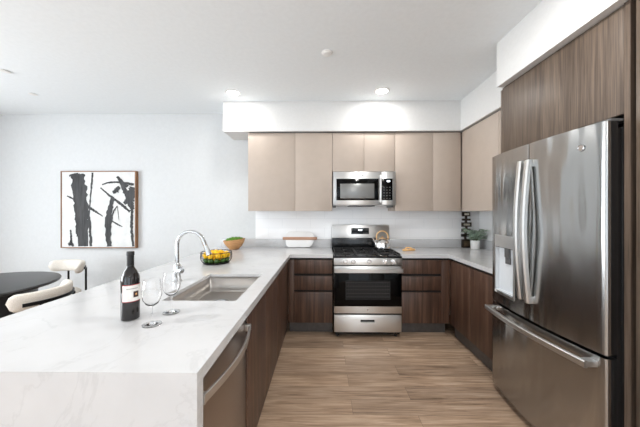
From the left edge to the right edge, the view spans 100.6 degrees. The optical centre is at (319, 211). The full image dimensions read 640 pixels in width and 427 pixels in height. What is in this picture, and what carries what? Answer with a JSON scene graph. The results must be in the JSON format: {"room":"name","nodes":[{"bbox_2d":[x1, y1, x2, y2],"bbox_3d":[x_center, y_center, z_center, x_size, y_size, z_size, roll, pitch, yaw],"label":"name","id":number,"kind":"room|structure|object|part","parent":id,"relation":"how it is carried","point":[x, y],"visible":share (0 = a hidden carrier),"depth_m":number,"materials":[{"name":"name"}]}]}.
{"room":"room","nodes":[
{"label":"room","id":0,"kind":"room"},
{"bbox_2d":[0,114,450,291],"bbox_3d":[-1.382,0.026,3.743,7.340,2.787,0.100,0,0,1],"label":"wall","id":1,"kind":"structure","parent":0,"point":[192,175],"depth_m":3.71,"materials":[{"name":"white paint"}]},
{"bbox_2d":[60,171,137,247],"bbox_3d":[-3.059,-0.034,3.687,1.047,1.063,0.054,0,0,1],"label":"painting","id":2,"kind":"object","parent":1,"relation":"attached to","point":[99,209],"visible":1,"depth_m":3.67,"materials":[{"name":"white paper"}]},
{"bbox_2d":[248,133,331,210],"bbox_3d":[-0.371,-0.497,3.490,1.051,0.971,0.356,0,0,1],"label":"upper cabinet","id":3,"kind":"object","parent":1,"relation":"attached to","point":[287,171],"visible":1,"depth_m":3.31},
{"bbox_3d":[-0.605,-0.497,3.325,0.585,0.971,0.020,0,0,1],"label":"door","id":4,"kind":"part","parent":3,"relation":"part of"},
{"bbox_3d":[-0.080,-0.497,3.318,0.460,0.971,0.020,0,0,1],"label":"door","id":5,"kind":"part","parent":3,"relation":"part of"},
{"bbox_2d":[223,100,464,139],"bbox_3d":[0.493,-1.183,3.470,3.384,0.369,0.398,0,0,1],"label":"soffit","id":6,"kind":"structure","parent":1,"relation":"attached to","point":[240,119],"depth_m":3.27,"materials":[{"name":"white paint"}]},
{"bbox_2d":[332,133,394,174],"bbox_3d":[0.543,-0.744,3.478,0.775,0.478,0.356,0,0,1],"label":"upper cabinet","id":7,"kind":"object","parent":1,"relation":"attached to","point":[351,152],"visible":0.97,"depth_m":3.30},
{"bbox_3d":[0.350,-0.744,3.313,0.390,0.478,0.020,0,0,1],"label":"door","id":8,"kind":"part","parent":7,"relation":"part of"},
{"bbox_2d":[332,172,395,207],"bbox_3d":[0.545,-0.274,3.424,0.764,0.437,0.464,0,0,1],"label":"microwave","id":9,"kind":"object","parent":7,"relation":"attached to","point":[349,189],"visible":1,"depth_m":3.24,"materials":[{"name":"silver metal"}]},
{"bbox_3d":[0.455,-0.290,3.255,0.587,0.404,0.028,0,0,1],"label":"door","id":10,"kind":"part","parent":9,"relation":"part of","materials":[{"name":"silver metal"}]},
{"bbox_3d":[0.457,-0.274,3.240,0.514,0.263,0.003,0,0,1],"label":"door glass","id":11,"kind":"part","parent":9,"relation":"part of","materials":[{"name":"black"}]},
{"bbox_3d":[0.732,-0.281,3.214,0.018,0.334,0.048,0,0,1],"label":"handle","id":12,"kind":"part","parent":9,"relation":"part of","materials":[{"name":"silver metal"}]},
{"bbox_3d":[0.838,-0.290,3.251,0.175,0.404,0.028,0,0,1],"label":"control panel","id":13,"kind":"part","parent":9,"relation":"part of","materials":[{"name":"silver metal"}]},
{"bbox_3d":[0.738,-0.744,3.308,0.379,0.478,0.020,0,0,1],"label":"door","id":14,"kind":"part","parent":7,"relation":"part of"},
{"bbox_2d":[256,206,478,246],"bbox_3d":[0.647,0.151,3.663,3.080,0.662,0.008,0,0,1],"label":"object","id":15,"kind":"structure","parent":1,"relation":"attached to","point":[269,224],"depth_m":3.66,"materials":[{"name":"tile"}]},
{"bbox_2d":[308,132,450,132],"bbox_3d":[0.430,-0.991,3.492,2.630,0.013,0.331,0,0,1],"label":"strip","id":16,"kind":"object","parent":1,"relation":"attached to","point":[308,132],"visible":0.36,"depth_m":3.32,"materials":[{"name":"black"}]},
{"bbox_2d":[388,132,460,210],"bbox_3d":[1.339,-0.497,3.468,0.812,0.971,0.356,0,0,1],"label":"upper cabinet","id":17,"kind":"object","parent":1,"relation":"attached to","point":[427,165],"visible":0.98,"depth_m":3.29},
{"bbox_3d":[1.164,-0.497,3.302,0.464,0.971,0.020,0,0,1],"label":"door","id":18,"kind":"part","parent":17,"relation":"part of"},
{"bbox_3d":[1.570,-0.497,3.297,0.342,0.971,0.020,0,0,1],"label":"door","id":19,"kind":"part","parent":17,"relation":"part of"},
{"bbox_2d":[461,110,500,210],"bbox_3d":[1.957,-0.497,2.911,0.418,0.971,1.428,0,0,1],"label":"upper cabinet","id":20,"kind":"object","parent":1,"relation":"attached to","point":[481,142],"visible":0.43,"depth_m":2.91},
{"bbox_3d":[1.751,-0.497,2.399,0.020,0.971,0.395,0,0,1],"label":"door","id":21,"kind":"part","parent":20,"relation":"part of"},
{"bbox_2d":[461,71,503,129],"bbox_3d":[1.946,-1.183,2.704,0.459,0.369,1.097,0,0,1],"label":"trim","id":22,"kind":"structure","parent":1,"relation":"attached to","point":[484,101],"depth_m":2.82,"materials":[{"name":"white paint"}]},
{"bbox_2d":[0,0,541,114],"bbox_3d":[-1.429,-1.417,0.106,7.340,0.100,7.375,0,0,1],"label":"ceiling","id":23,"kind":"structure","parent":0,"point":[78,56],"depth_m":2.28,"materials":[{"name":"white paint"}]},
{"bbox_2d":[0,69,10,73],"bbox_3d":[-3.050,-1.362,2.572,0.080,0.008,0.080,0,0,1],"label":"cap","id":24,"kind":"object","parent":23,"relation":"attached to","point":[1,70],"visible":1,"depth_m":2.57,"materials":[{"name":"white plastic"}]},
{"bbox_2d":[225,89,240,95],"bbox_3d":[-0.998,-1.364,3.047,0.172,0.006,0.172,0,0,1],"label":"recessed light","id":25,"kind":"object","parent":23,"relation":"in","point":[231,92],"visible":1,"depth_m":3.03,"materials":[{"name":"white ceramic"}]},
{"bbox_2d":[227,91,238,94],"bbox_3d":[-0.998,-1.364,3.047,0.122,0.004,0.122,0,0,23],"label":"diffuser","id":26,"kind":"object","parent":25,"relation":"attached to","point":[228,92],"depth_m":3.03,"materials":[{"name":"white plastic"}]},
{"bbox_2d":[321,49,332,56],"bbox_3d":[0.060,-1.359,2.280,0.096,0.016,0.096,0,0,1],"label":"smoke detector","id":27,"kind":"object","parent":23,"relation":"attached to","point":[327,52],"visible":1,"depth_m":2.27,"materials":[{"name":"white plastic"}]},
{"bbox_2d":[374,87,389,93],"bbox_3d":[0.700,-1.364,2.997,0.172,0.006,0.172,0,0,1],"label":"recessed light","id":28,"kind":"object","parent":23,"relation":"in","point":[383,90],"visible":1,"depth_m":2.98,"materials":[{"name":"white ceramic"}]},
{"bbox_2d":[376,89,387,93],"bbox_3d":[0.700,-1.364,2.997,0.122,0.004,0.122,0,0,-22],"label":"diffuser","id":29,"kind":"object","parent":28,"relation":"attached to","point":[378,91],"depth_m":3.01,"materials":[{"name":"white plastic"}]},
{"bbox_2d":[257,322,533,426],"bbox_3d":[-1.429,1.470,0.106,7.340,0.100,7.375,0,0,1],"label":"floor","id":30,"kind":"structure","parent":0,"point":[320,379],"depth_m":2.17,"materials":[{"name":"brown wood"}]},
{"bbox_2d":[0,271,61,317],"bbox_3d":[-3.189,1.045,2.404,1.220,0.750,1.220,0,0,1],"label":"dining table","id":31,"kind":"object","parent":30,"relation":"on","point":[11,283],"visible":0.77,"depth_m":2.52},
{"bbox_2d":[5,279,75,312],"bbox_3d":[-2.336,1.012,2.133,0.523,0.820,0.514,0,0,-7],"label":"dining chair","id":32,"kind":"object","parent":30,"relation":"on","point":[17,303],"visible":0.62,"depth_m":2.00,"materials":[{"name":"fabric"}]},
{"bbox_2d":[40,259,86,294],"bbox_3d":[-3.114,1.012,3.136,0.514,0.820,0.523,0,0,16],"label":"dining chair","id":33,"kind":"object","parent":30,"relation":"on","point":[76,265],"visible":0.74,"depth_m":3.29,"materials":[{"name":"white fabric"}]},
{"bbox_3d":[-3.120,0.972,3.115,0.480,0.087,0.480,0,0,16],"label":"seat","id":34,"kind":"part","parent":33,"relation":"part of","materials":[{"name":"fabric"}]},
{"bbox_3d":[-3.073,0.668,3.281,0.514,0.133,0.204,0,0,16],"label":"backrest","id":35,"kind":"part","parent":33,"relation":"part of","materials":[{"name":"fabric"}]},
{"bbox_3d":[-2.900,1.055,3.308,0.045,0.731,0.021,0,0,-43],"label":"leg","id":36,"kind":"part","parent":33,"relation":"part of","materials":[{"name":"black metal"}]},
{"bbox_2d":[0,239,332,426],"bbox_3d":[-0.649,0.896,2.237,1.574,1.048,2.876,0,0,1],"label":"countertop","id":37,"kind":"structure","parent":30,"relation":"on","point":[71,360],"depth_m":0.92,"materials":[{"name":"stone"}]},
{"bbox_3d":[-0.911,0.961,0.822,1.087,0.918,0.040,0,0,1],"label":"waterfall panel","id":38,"kind":"part","parent":37,"relation":"part of","materials":[{"name":"stone"}]},
{"bbox_2d":[120,251,139,320],"bbox_3d":[-0.854,0.330,1.197,0.074,0.303,0.074,0,0,1],"label":"wine bottle","id":39,"kind":"object","parent":37,"relation":"on","point":[130,277],"visible":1,"depth_m":1.17,"materials":[{"name":"black glass"}]},
{"bbox_2d":[141,278,161,327],"bbox_3d":[-0.718,0.385,1.135,0.077,0.192,0.077,0,0,1],"label":"wine glass","id":40,"kind":"object","parent":37,"relation":"on","point":[151,292],"visible":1,"depth_m":1.11,"materials":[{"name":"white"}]},
{"bbox_2d":[141,278,161,306],"bbox_3d":[-0.718,0.347,1.135,0.077,0.116,0.077,0,0,1],"label":"bowl","id":41,"kind":"object","parent":40,"relation":"on","point":[151,292],"depth_m":1.11,"materials":[{"name":"clear glass"}]},
{"bbox_3d":[-0.718,0.442,1.135,0.074,0.078,0.074,0,0,1],"label":"stem","id":42,"kind":"part","parent":40,"relation":"part of","materials":[{"name":"clear glass"}]},
{"bbox_2d":[162,271,179,314],"bbox_3d":[-0.713,0.385,1.273,0.077,0.192,0.077,0,0,1],"label":"wine glass","id":43,"kind":"object","parent":37,"relation":"on","point":[170,282],"visible":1,"depth_m":1.25,"materials":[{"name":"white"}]},
{"bbox_3d":[-0.713,0.442,1.273,0.074,0.078,0.074,0,0,1],"label":"stem","id":44,"kind":"part","parent":43,"relation":"part of","materials":[{"name":"clear glass"}]},
{"bbox_2d":[162,271,179,295],"bbox_3d":[-0.713,0.347,1.273,0.077,0.116,0.077,0,0,1],"label":"bowl","id":45,"kind":"object","parent":43,"relation":"on","point":[171,279],"depth_m":1.25,"materials":[{"name":"clear glass"}]},
{"bbox_2d":[173,230,211,280],"bbox_3d":[-0.889,0.302,1.824,0.272,0.358,0.108,0,0,1],"label":"kitchen faucet","id":46,"kind":"object","parent":37,"relation":"on","point":[177,266],"visible":0.93,"depth_m":1.84,"materials":[{"name":"silver metal"}]},
{"bbox_3d":[-0.950,0.393,1.821,0.112,0.061,0.045,0,0,39],"label":"lever","id":47,"kind":"part","parent":46,"relation":"part of","materials":[{"name":"silver metal"}]},
{"bbox_3d":[-0.903,0.242,1.848,0.207,0.238,0.025,0,0,1],"label":"spout","id":48,"kind":"part","parent":46,"relation":"part of","materials":[{"name":"silver metal"}]},
{"bbox_2d":[168,277,258,300],"bbox_3d":[-0.654,0.562,1.750,0.415,0.119,0.627,0,0,1],"label":"sink","id":49,"kind":"object","parent":37,"relation":"in","point":[211,288],"visible":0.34,"depth_m":2.02,"materials":[{"name":"silver metal"}]},
{"bbox_2d":[200,249,231,264],"bbox_3d":[-0.977,0.426,2.507,0.282,0.108,0.283,0,0,1],"label":"wire bowl","id":50,"kind":"object","parent":37,"relation":"on","point":[201,254],"visible":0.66,"depth_m":2.43,"materials":[{"name":"black metal"}]},
{"bbox_2d":[223,238,244,249],"bbox_3d":[-1.111,0.411,3.435,0.274,0.140,0.274,0,0,1],"label":"wooden bowl","id":51,"kind":"object","parent":37,"relation":"on","point":[232,244],"visible":0.91,"depth_m":3.35,"materials":[{"name":"brown wood"}]},
{"bbox_2d":[226,237,242,240],"bbox_3d":[-1.107,0.390,3.432,0.213,0.138,0.215,0,0,-16],"label":"salad greens","id":52,"kind":"object","parent":51,"relation":"in","point":[231,238],"visible":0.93,"depth_m":3.37,"materials":[{"name":"green food"}]},
{"bbox_2d":[283,232,316,246],"bbox_3d":[-0.272,0.374,3.612,0.467,0.209,0.071,0,0,1],"label":"serving board","id":53,"kind":"object","parent":37,"relation":"on","point":[293,239],"visible":1,"depth_m":3.59,"materials":[{"name":"ceramic"}]},
{"bbox_2d":[203,320,250,426],"bbox_3d":[-0.674,0.975,1.129,0.683,0.890,0.575,0,0,1],"label":"dishwasher","id":54,"kind":"object","parent":30,"relation":"on","point":[224,384],"visible":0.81,"depth_m":1.14,"materials":[{"name":"silver metal"}]},
{"bbox_2d":[246,277,276,426],"bbox_3d":[-0.698,0.972,1.874,0.635,0.897,0.910,0,0,1],"label":"base cabinet","id":55,"kind":"object","parent":30,"relation":"on","point":[261,350],"visible":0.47,"depth_m":1.71,"materials":[{"name":"brown wood"}]},
{"bbox_3d":[-0.394,0.927,1.645,0.021,0.766,0.457,0,0,1],"label":"door","id":56,"kind":"part","parent":55,"relation":"part of","materials":[{"name":"brown wood"}]},
{"bbox_3d":[-0.388,0.927,2.100,0.021,0.766,0.447,0,0,1],"label":"door","id":57,"kind":"part","parent":55,"relation":"part of","materials":[{"name":"brown wood"}]},
{"bbox_2d":[277,262,287,359],"bbox_3d":[-0.688,0.972,2.680,0.635,0.897,0.698,0,0,1],"label":"base cabinet","id":58,"kind":"object","parent":30,"relation":"on","point":[282,277],"visible":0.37,"depth_m":2.63,"materials":[{"name":"brown wood"}]},
{"bbox_2d":[288,258,332,331],"bbox_3d":[-0.105,0.972,3.338,0.507,0.897,0.608,0,0,1],"label":"base cabinet","id":59,"kind":"object","parent":30,"relation":"on","point":[310,280],"visible":0.94,"depth_m":3.04,"materials":[{"name":"brown wood"}]},
{"bbox_3d":[-0.330,0.906,3.047,0.065,0.717,0.021,0,0,1],"label":"filler panel","id":60,"kind":"part","parent":59,"relation":"part of","materials":[{"name":"brown wood"}]},
{"bbox_3d":[-0.076,1.090,3.044,0.437,0.350,0.021,0,0,1],"label":"drawer","id":61,"kind":"part","parent":59,"relation":"part of","materials":[{"name":"brown wood"}]},
{"bbox_3d":[-0.076,0.812,3.044,0.437,0.160,0.021,0,0,1],"label":"drawer","id":62,"kind":"part","parent":59,"relation":"part of","materials":[{"name":"brown wood"}]},
{"bbox_3d":[-0.076,0.626,3.044,0.437,0.156,0.021,0,0,1],"label":"drawer","id":63,"kind":"part","parent":59,"relation":"part of","materials":[{"name":"brown wood"}]},
{"bbox_2d":[332,225,402,335],"bbox_3d":[0.538,0.797,3.265,0.761,1.245,0.727,0,0,1],"label":"gas range","id":64,"kind":"object","parent":30,"relation":"on","point":[367,280],"visible":0.94,"depth_m":2.96,"materials":[{"name":"silver metal"}]},
{"bbox_2d":[332,247,401,257],"bbox_3d":[0.537,0.491,3.249,0.761,0.048,0.568,0,0,1],"label":"cooktop","id":65,"kind":"object","parent":64,"relation":"in","point":[338,252],"depth_m":3.09,"materials":[{"name":"metal"}]},
{"bbox_3d":[0.534,1.248,2.985,0.753,0.193,0.040,0,0,1],"label":"storage drawer","id":66,"kind":"part","parent":64,"relation":"part of","materials":[{"name":"silver metal"}]},
{"bbox_3d":[0.534,0.870,2.985,0.757,0.530,0.040,0,0,1],"label":"oven door","id":67,"kind":"part","parent":64,"relation":"part of","materials":[{"name":"silver metal"}]},
{"bbox_3d":[0.534,0.867,2.963,0.753,0.377,0.004,0,0,1],"label":"door glass","id":68,"kind":"part","parent":64,"relation":"part of","materials":[{"name":"black glass"}]},
{"bbox_3d":[0.534,0.555,2.987,0.761,0.080,0.056,0,0,1],"label":"control panel","id":69,"kind":"part","parent":64,"relation":"part of","materials":[{"name":"silver metal"}]},
{"bbox_3d":[0.533,0.648,2.934,0.758,0.045,0.065,0,0,1],"label":"handle","id":70,"kind":"part","parent":64,"relation":"part of","materials":[{"name":"silver metal"}]},
{"bbox_2d":[372,230,390,249],"bbox_3d":[0.792,0.350,3.375,0.214,0.234,0.214,0,0,33],"label":"kettle","id":71,"kind":"object","parent":64,"relation":"on","point":[381,243],"visible":1,"depth_m":3.31,"materials":[{"name":"white"}]},
{"bbox_3d":[0.791,0.312,3.375,0.167,0.159,0.020,0,0,1],"label":"handle","id":72,"kind":"part","parent":71,"relation":"part of","materials":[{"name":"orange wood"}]},
{"bbox_2d":[400,258,449,331],"bbox_3d":[1.202,0.972,3.321,0.546,0.897,0.608,0,0,1],"label":"base cabinet","id":73,"kind":"object","parent":30,"relation":"on","point":[425,281],"visible":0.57,"depth_m":3.02,"materials":[{"name":"brown wood"}]},
{"bbox_3d":[1.152,1.090,3.028,0.450,0.350,0.021,0,0,1],"label":"drawer","id":74,"kind":"part","parent":73,"relation":"part of","materials":[{"name":"brown wood"}]},
{"bbox_3d":[1.152,0.626,3.028,0.450,0.156,0.021,0,0,1],"label":"drawer","id":75,"kind":"part","parent":73,"relation":"part of","materials":[{"name":"brown wood"}]},
{"bbox_3d":[1.152,0.812,3.028,0.450,0.160,0.021,0,0,1],"label":"drawer","id":76,"kind":"part","parent":73,"relation":"part of","materials":[{"name":"brown wood"}]},
{"bbox_3d":[1.426,0.906,3.024,0.091,0.717,0.021,0,0,1],"label":"filler panel","id":77,"kind":"part","parent":73,"relation":"part of","materials":[{"name":"brown wood"}]},
{"bbox_2d":[450,259,476,356],"bbox_3d":[1.804,0.972,2.812,0.664,0.897,0.430,0,0,1],"label":"base cabinet","id":78,"kind":"object","parent":30,"relation":"on","point":[459,272],"visible":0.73,"depth_m":2.78,"materials":[{"name":"brown wood"}]},
{"bbox_2d":[389,239,491,273],"bbox_3d":[1.544,0.447,2.916,1.250,0.150,1.461,0,0,1],"label":"countertop","id":79,"kind":"structure","parent":78,"relation":"on","point":[481,258],"depth_m":3.23,"materials":[{"name":"stone"}]},
{"bbox_2d":[402,247,414,250],"bbox_3d":[1.098,0.457,3.286,0.188,0.046,0.074,0,0,-10],"label":"ornament","id":80,"kind":"object","parent":79,"relation":"on","point":[405,249],"visible":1,"depth_m":3.27,"materials":[{"name":"brown wood"}]},
{"bbox_2d":[461,212,471,247],"bbox_3d":[1.973,0.240,3.586,0.128,0.482,0.046,0,0,1],"label":"sculpture","id":81,"kind":"object","parent":79,"relation":"on","point":[465,243],"visible":0.91,"depth_m":3.57,"materials":[{"name":"brown metal"}]},
{"bbox_2d":[462,228,487,248],"bbox_3d":[2.001,0.346,3.420,0.331,0.271,0.242,0,0,1],"label":"potted plant","id":82,"kind":"object","parent":79,"relation":"on","point":[474,244],"visible":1,"depth_m":3.44,"materials":[{"name":"green plant"}]},
{"bbox_3d":[2.023,0.425,3.464,0.110,0.112,0.110,0,0,1],"label":"pot","id":83,"kind":"part","parent":82,"relation":"part of","materials":[{"name":"white ceramic"}]},
{"bbox_3d":[1.483,0.906,2.805,0.021,0.717,0.405,0,0,1],"label":"door","id":84,"kind":"part","parent":78,"relation":"part of","materials":[{"name":"brown wood"}]},
{"bbox_2d":[470,267,493,370],"bbox_3d":[1.799,0.972,2.393,0.664,0.897,0.403,0,0,1],"label":"base cabinet","id":85,"kind":"object","parent":30,"relation":"on","point":[480,280],"visible":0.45,"depth_m":2.43,"materials":[{"name":"brown wood"}]},
{"bbox_2d":[501,91,501,152],"bbox_3d":[1.817,0.213,2.171,0.662,2.414,0.018,0,0,1],"label":"panel","id":86,"kind":"object","parent":30,"relation":"on","point":[501,91],"visible":0.14,"depth_m":2.17,"materials":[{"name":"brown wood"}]},
{"bbox_2d":[485,118,623,426],"bbox_3d":[1.703,0.481,1.720,0.839,1.878,0.880,0,0,1],"label":"refrigerator","id":87,"kind":"object","parent":30,"relation":"on","point":[557,307],"visible":1,"depth_m":1.50,"materials":[{"name":"silver metal"}]},
{"bbox_3d":[1.371,0.220,1.979,0.010,0.090,0.245,0,0,6],"label":"dispenser panel","id":88,"kind":"part","parent":87,"relation":"part of","materials":[{"name":"silver metal"}]},
{"bbox_3d":[1.370,0.446,1.979,0.011,0.359,0.245,0,0,6],"label":"dispenser frame","id":89,"kind":"part","parent":87,"relation":"part of","materials":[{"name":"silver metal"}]},
{"bbox_3d":[1.386,0.128,1.946,0.059,1.140,0.437,0,0,1],"label":"door","id":90,"kind":"part","parent":87,"relation":"part of","materials":[{"name":"silver metal"}]},
{"bbox_3d":[1.324,0.120,1.769,0.065,0.918,0.034,0,0,1],"label":"handle","id":91,"kind":"part","parent":87,"relation":"part of","materials":[{"name":"silver metal"}]},
{"bbox_3d":[1.320,0.125,1.699,0.070,0.918,0.034,0,0,1],"label":"handle","id":92,"kind":"part","parent":87,"relation":"part of","materials":[{"name":"silver metal"}]},
{"bbox_3d":[1.383,1.038,1.724,0.059,0.645,0.880,0,0,1],"label":"freezer drawer","id":93,"kind":"part","parent":87,"relation":"part of","materials":[{"name":"silver metal"}]},
{"bbox_3d":[1.380,0.128,1.503,0.059,1.140,0.437,0,0,1],"label":"door","id":94,"kind":"part","parent":87,"relation":"part of","materials":[{"name":"silver metal"}]},
{"bbox_2d":[624,0,635,426],"bbox_3d":[1.804,0.205,1.269,0.664,2.430,0.026,0,0,1],"label":"panel","id":95,"kind":"object","parent":30,"relation":"on","point":[630,5],"visible":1,"depth_m":1.26,"materials":[{"name":"brown wood"}]},
{"bbox_2d":[636,0,639,426],"bbox_3d":[1.800,0.205,0.925,0.664,2.430,0.657,0,0,1],"label":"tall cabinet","id":96,"kind":"object","parent":30,"relation":"on","point":[637,1],"visible":1,"depth_m":1.23,"materials":[{"name":"brown wood"}]},
{"bbox_2d":[497,0,627,86],"bbox_3d":[1.792,-1.190,1.267,0.730,0.354,1.780,0,0,1],"label":"soffit","id":97,"kind":"structure","parent":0,"point":[550,25],"depth_m":1.70,"materials":[{"name":"white paint"}]},
{"bbox_3d":[2.191,0.026,0.059,0.100,2.787,7.175,0,0,1],"label":"wall","id":98,"kind":"structure","parent":0,"visible":0},
{"bbox_2d":[479,211,491,240],"bbox_3d":[2.174,0.151,2.916,0.008,0.662,1.447,0,0,1],"label":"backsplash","id":99,"kind":"structure","parent":98,"relation":"attached to","point":[485,217],"depth_m":3.47,"materials":[{"name":"tile"}]},
{"bbox_2d":[502,5,623,152],"bbox_3d":[1.811,-0.744,1.722,0.662,0.532,0.876,0,0,1],"label":"upper cabinet","id":100,"kind":"object","parent":98,"relation":"attached to","point":[581,84],"visible":0.73,"depth_m":1.57,"materials":[{"name":"brown wood"}]}
]}

